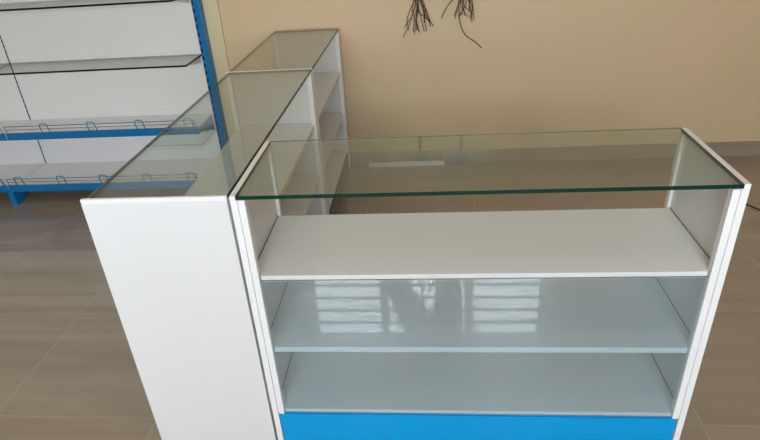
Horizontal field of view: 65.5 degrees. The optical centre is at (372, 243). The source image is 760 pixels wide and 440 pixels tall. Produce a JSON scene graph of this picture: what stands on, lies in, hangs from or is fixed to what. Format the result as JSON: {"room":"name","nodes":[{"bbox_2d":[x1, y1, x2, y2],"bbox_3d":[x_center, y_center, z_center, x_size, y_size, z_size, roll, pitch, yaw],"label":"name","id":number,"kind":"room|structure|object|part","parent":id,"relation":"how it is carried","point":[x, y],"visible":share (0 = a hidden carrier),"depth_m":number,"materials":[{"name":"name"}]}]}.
{"room":"retail shop","nodes":[
{"label":"retail shop","id":0,"kind":"room"},
{"bbox_2d":[0,155,759,439],"bbox_3d":[0.196,0.879,1.463,7.950,0.100,5.537,-1,30,6],"label":"floor","id":1,"kind":"structure","parent":0,"point":[69,371],"depth_m":2.59,"materials":[{"name":"tile"}]},
{"bbox_2d":[0,0,228,204],"bbox_3d":[-2.200,-1.275,3.232,2.444,2.150,0.478,-1,30,6],"label":"shelving rack","id":2,"kind":"object","parent":1,"relation":"on","point":[86,85],"visible":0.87,"depth_m":3.53,"materials":[{"name":"white metal"}]},
{"bbox_3d":[-2.780,-0.629,3.572,1.204,0.044,0.018,-1,30,6],"label":"shelf","id":3,"kind":"part","parent":2,"relation":"part of","materials":[{"name":"blue metal"}]},
{"bbox_3d":[-2.775,-0.323,3.584,1.204,0.044,0.018,-1,30,6],"label":"shelf","id":4,"kind":"part","parent":2,"relation":"part of","materials":[{"name":"blue metal"}]},
{"bbox_3d":[-2.789,-1.004,3.487,1.210,0.010,0.268,-1,30,6],"label":"glass shelf","id":5,"kind":"part","parent":2,"relation":"part of","materials":[{"name":"clear glass"}]},
{"bbox_3d":[-2.772,-0.707,3.669,1.204,0.003,0.257,-1,30,6],"label":"steel shelf","id":6,"kind":"part","parent":2,"relation":"part of","materials":[{"name":"white metal"}]},
{"bbox_3d":[-2.805,-1.379,3.437,1.203,1.999,0.012,-1,30,6],"label":"panel","id":7,"kind":"part","parent":2,"relation":"part of","materials":[{"name":"white metal"}]},
{"bbox_3d":[-2.759,-0.416,3.754,1.204,0.003,0.400,-1,30,6],"label":"steel shelf","id":8,"kind":"part","parent":2,"relation":"part of","materials":[{"name":"white metal"}]},
{"bbox_3d":[-1.616,-1.308,3.207,1.188,0.010,0.268,-1,30,6],"label":"glass shelf","id":9,"kind":"part","parent":2,"relation":"part of","materials":[{"name":"clear glass"}]},
{"bbox_3d":[-1.590,-0.680,3.426,1.167,0.069,0.019,-1,30,6],"label":"wire rail","id":10,"kind":"part","parent":2,"relation":"part of","materials":[{"name":"metal"}]},
{"bbox_3d":[-1.596,-1.022,3.372,1.188,0.010,0.268,-1,30,6],"label":"glass shelf","id":11,"kind":"part","parent":2,"relation":"part of","materials":[{"name":"clear glass"}]},
{"bbox_3d":[-1.585,-0.373,3.438,1.167,0.069,0.019,-1,30,6],"label":"wire rail","id":12,"kind":"part","parent":2,"relation":"part of","materials":[{"name":"metal"}]},
{"bbox_3d":[-1.581,-0.341,3.469,1.182,0.044,0.018,-1,30,6],"label":"shelf","id":13,"kind":"part","parent":2,"relation":"part of","materials":[{"name":"blue metal"}]},
{"bbox_3d":[-1.587,-0.647,3.456,1.182,0.044,0.018,-1,30,6],"label":"shelf","id":14,"kind":"part","parent":2,"relation":"part of","materials":[{"name":"blue metal"}]},
{"bbox_3d":[-1.579,-0.725,3.554,1.182,0.003,0.257,-1,30,6],"label":"steel shelf","id":15,"kind":"part","parent":2,"relation":"part of","materials":[{"name":"white metal"}]},
{"bbox_3d":[-1.566,-0.435,3.639,1.182,0.003,0.400,-1,30,6],"label":"steel shelf","id":16,"kind":"part","parent":2,"relation":"part of","materials":[{"name":"white metal"}]},
{"bbox_2d":[80,68,327,439],"bbox_3d":[-0.470,-0.058,2.206,0.375,0.858,1.260,-1,30,6],"label":"display counter","id":17,"kind":"object","parent":1,"relation":"on","point":[173,268],"depth_m":1.70,"materials":[{"name":"white laminate"}]},
{"bbox_3d":[-0.543,-0.109,1.458,0.375,0.012,0.010,-1,30,6],"label":"rail","id":18,"kind":"part","parent":17,"relation":"part of","materials":[{"name":"white metal"}]},
{"bbox_3d":[-0.516,0.262,1.671,0.335,0.846,0.009,-1,30,6],"label":"panel","id":19,"kind":"part","parent":17,"relation":"part of","materials":[{"name":"white laminate"}]},
{"bbox_3d":[-0.517,0.265,1.667,0.375,0.844,0.001,-1,30,6],"label":"panel","id":20,"kind":"part","parent":17,"relation":"part of","materials":[{"name":"white laminate"}]},
{"bbox_3d":[-0.489,-0.424,1.994,0.362,0.010,1.238,-1,30,6],"label":"glass","id":21,"kind":"part","parent":17,"relation":"part of","materials":[{"name":"clear glass"}]},
{"bbox_3d":[-0.598,-0.362,2.761,0.021,0.846,0.017,-1,30,6],"label":"post","id":22,"kind":"part","parent":17,"relation":"part of","materials":[{"name":"white metal"}]},
{"bbox_3d":[-0.339,0.253,1.666,0.021,0.846,0.036,-1,30,6],"label":"post","id":23,"kind":"part","parent":17,"relation":"part of","materials":[{"name":"white metal"}]},
{"bbox_2d":[184,123,313,199],"bbox_3d":[-0.474,-0.215,2.115,0.340,0.018,1.241,-1,30,6],"label":"shelf","id":24,"kind":"object","parent":17,"relation":"attached to","point":[224,170],"depth_m":2.33,"materials":[{"name":"white laminate"}]},
{"bbox_3d":[-0.448,-0.738,2.533,0.375,0.012,0.010,-1,30,6],"label":"rail","id":25,"kind":"part","parent":17,"relation":"part of","materials":[{"name":"white metal"}]},
{"bbox_3d":[-0.422,-0.367,2.748,0.335,0.846,0.009,-1,30,6],"label":"panel","id":26,"kind":"part","parent":17,"relation":"part of","materials":[{"name":"white laminate"}]},
{"bbox_2d":[280,173,319,215],"bbox_3d":[-0.459,-0.007,2.235,0.340,0.018,1.241,-1,30,6],"label":"shelf","id":27,"kind":"object","parent":17,"relation":"attached to","point":[299,183],"depth_m":2.58,"materials":[{"name":"white laminate"}]},
{"bbox_3d":[-0.247,-0.363,2.720,0.021,0.846,0.036,-1,30,6],"label":"post","id":28,"kind":"part","parent":17,"relation":"part of","materials":[{"name":"white metal"}]},
{"bbox_2d":[229,28,350,214],"bbox_3d":[-0.387,-0.606,3.145,0.375,0.858,0.916,-1,30,6],"label":"display counter","id":29,"kind":"object","parent":1,"relation":"on","point":[319,50],"depth_m":3.36,"materials":[{"name":"white laminate"}]},
{"bbox_3d":[-0.448,-0.743,2.543,0.375,0.012,0.008,-1,30,6],"label":"rail","id":30,"kind":"part","parent":29,"relation":"part of","materials":[{"name":"white metal"}]},
{"bbox_3d":[-0.529,-0.824,3.552,0.021,0.846,0.017,-1,30,6],"label":"post","id":31,"kind":"part","parent":29,"relation":"part of","materials":[{"name":"white metal"}]},
{"bbox_3d":[-0.409,-0.972,2.933,0.366,0.010,0.898,-1,30,6],"label":"glass","id":32,"kind":"part","parent":29,"relation":"part of","materials":[{"name":"clear glass"}]},
{"bbox_3d":[-0.379,-1.200,3.324,0.375,0.012,0.008,-1,30,6],"label":"rail","id":33,"kind":"part","parent":29,"relation":"part of","materials":[{"name":"white metal"}]},
{"bbox_3d":[-0.353,-0.829,3.538,0.335,0.846,0.009,-1,30,6],"label":"panel","id":34,"kind":"part","parent":29,"relation":"part of","materials":[{"name":"white laminate"}]},
{"bbox_3d":[-0.244,-0.382,2.752,0.021,0.846,0.036,-1,30,6],"label":"post","id":35,"kind":"part","parent":29,"relation":"part of","materials":[{"name":"white metal"}]},
{"bbox_2d":[314,72,339,117],"bbox_3d":[-0.392,-0.763,3.053,0.340,0.018,0.897,-1,30,6],"label":"shelf","id":36,"kind":"object","parent":29,"relation":"attached to","point":[325,82],"depth_m":3.16,"materials":[{"name":"white laminate"}]},
{"bbox_2d":[319,112,343,166],"bbox_3d":[-0.377,-0.555,3.173,0.340,0.018,0.897,-1,30,6],"label":"shelf","id":37,"kind":"object","parent":29,"relation":"attached to","point":[329,122],"depth_m":3.29,"materials":[{"name":"white laminate"}]},
{"bbox_2d":[324,150,346,209],"bbox_3d":[-0.362,-0.347,3.293,0.340,0.018,0.897,-1,30,6],"label":"shelf","id":38,"kind":"object","parent":29,"relation":"attached to","point":[334,168],"depth_m":3.39,"materials":[{"name":"white laminate"}]},
{"bbox_3d":[-0.191,-0.292,3.311,0.014,0.115,0.878,-1,30,6],"label":"panel","id":39,"kind":"part","parent":29,"relation":"part of","materials":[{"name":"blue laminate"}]},
{"bbox_3d":[-0.178,-0.824,3.510,0.021,0.846,0.036,-1,30,6],"label":"post","id":40,"kind":"part","parent":29,"relation":"part of","materials":[{"name":"white metal"}]},
{"bbox_2d":[369,160,443,166],"bbox_3d":[0.211,-0.505,3.728,0.475,0.028,0.018,-1,30,6],"label":"strip","id":41,"kind":"object","parent":1,"relation":"on","point":[438,162],"visible":1,"depth_m":3.72,"materials":[{"name":"white plastic"}]},
{"bbox_2d":[229,128,751,439],"bbox_3d":[0.288,0.151,1.752,1.200,0.858,0.381,-1,30,6],"label":"display counter","id":42,"kind":"object","parent":1,"relation":"on","point":[592,324],"depth_m":1.72,"materials":[{"name":"white laminate"}]},
{"bbox_3d":[-0.328,-0.205,1.597,0.014,0.012,0.380,-1,30,6],"label":"rail","id":43,"kind":"part","parent":42,"relation":"part of","materials":[{"name":"white metal"}]},
{"bbox_3d":[-0.304,0.256,1.656,0.036,0.846,0.021,-1,30,6],"label":"post","id":44,"kind":"part","parent":42,"relation":"part of","materials":[{"name":"white metal"}]},
{"bbox_3d":[-0.304,0.165,1.812,0.009,0.846,0.340,-1,30,6],"label":"panel","id":45,"kind":"part","parent":42,"relation":"part of","materials":[{"name":"white laminate"}]},
{"bbox_3d":[-0.286,0.075,1.966,0.017,0.846,0.021,-1,30,6],"label":"post","id":46,"kind":"part","parent":42,"relation":"part of","materials":[{"name":"white metal"}]},
{"bbox_2d":[282,352,673,415],"bbox_3d":[0.306,0.413,1.895,1.181,0.018,0.346,-1,30,6],"label":"shelf","id":47,"kind":"object","parent":42,"relation":"attached to","point":[313,383],"depth_m":1.83,"materials":[{"name":"white laminate"}]},
{"bbox_3d":[0.297,0.557,1.782,1.162,0.115,0.014,-1,30,6],"label":"panel","id":48,"kind":"part","parent":42,"relation":"part of","materials":[{"name":"blue laminate"}]},
{"bbox_2d":[271,278,690,352],"bbox_3d":[0.291,0.205,1.775,1.181,0.018,0.346,-1,30,6],"label":"shelf","id":49,"kind":"object","parent":42,"relation":"attached to","point":[601,315],"depth_m":1.74,"materials":[{"name":"white"}]},
{"bbox_2d":[258,208,709,281],"bbox_3d":[0.277,-0.003,1.655,1.181,0.018,0.346,-1,30,6],"label":"shelf","id":50,"kind":"object","parent":42,"relation":"attached to","point":[642,242],"depth_m":1.62,"materials":[{"name":"white laminate"}]},
{"bbox_3d":[0.278,0.296,1.623,1.136,0.479,0.005,-1,30,6],"label":"glass","id":51,"kind":"part","parent":42,"relation":"part of","materials":[{"name":"glass"}]},
{"bbox_3d":[0.262,-0.215,1.540,1.170,0.010,0.381,-1,30,6],"label":"glass","id":52,"kind":"part","parent":42,"relation":"part of","materials":[{"name":"clear glass"}]},
{"bbox_3d":[0.891,0.058,1.853,0.017,0.846,0.021,-1,30,6],"label":"post","id":53,"kind":"part","parent":42,"relation":"part of","materials":[{"name":"white metal"}]},
{"bbox_3d":[0.881,0.147,1.697,0.009,0.846,0.340,-1,30,6],"label":"panel","id":54,"kind":"part","parent":42,"relation":"part of","materials":[{"name":"white laminate"}]},
{"bbox_3d":[0.854,0.238,1.544,0.036,0.846,0.021,-1,30,6],"label":"post","id":55,"kind":"part","parent":42,"relation":"part of","materials":[{"name":"white metal"}]},
{"bbox_3d":[0.853,-0.223,1.484,0.014,0.012,0.380,-1,30,6],"label":"rail","id":56,"kind":"part","parent":42,"relation":"part of","materials":[{"name":"white metal"}]},
{"bbox_2d":[30,0,759,174],"bbox_3d":[0.311,-1.763,3.067,7.950,2.850,0.100,-1,30,6],"label":"wall","id":57,"kind":"structure","parent":0,"point":[540,65],"depth_m":3.39,"materials":[{"name":"beige paint"}]},
{"bbox_2d":[202,0,235,138],"bbox_3d":[-0.958,-1.714,3.138,0.110,2.850,0.018,-1,30,6],"label":"trim","id":58,"kind":"structure","parent":57,"relation":"attached to","point":[211,7],"depth_m":3.47,"materials":[{"name":"yellow paint"}]},
{"bbox_2d":[403,0,433,36],"bbox_3d":[0.230,-1.556,3.123,0.177,0.873,0.068,-1,30,6],"label":"wire bundle","id":59,"kind":"object","parent":57,"relation":"attached to","point":[417,4],"visible":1,"depth_m":3.26,"materials":[{"name":"black plastic"}]},
{"bbox_2d":[441,0,481,47],"bbox_3d":[0.471,-1.523,3.115,0.226,0.951,0.079,-1,30,6],"label":"wire bundle","id":60,"kind":"object","parent":57,"relation":"attached to","point":[463,7],"visible":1,"depth_m":3.23,"materials":[{"name":"black plastic"}]},
{"bbox_2d":[349,141,759,166],"bbox_3d":[1.715,-0.562,3.581,5.090,0.090,0.011,-1,30,6],"label":"baseboard","id":61,"kind":"structure","parent":57,"relation":"attached to","point":[738,148],"depth_m":3.63,"materials":[{"name":"tile"}]}
]}

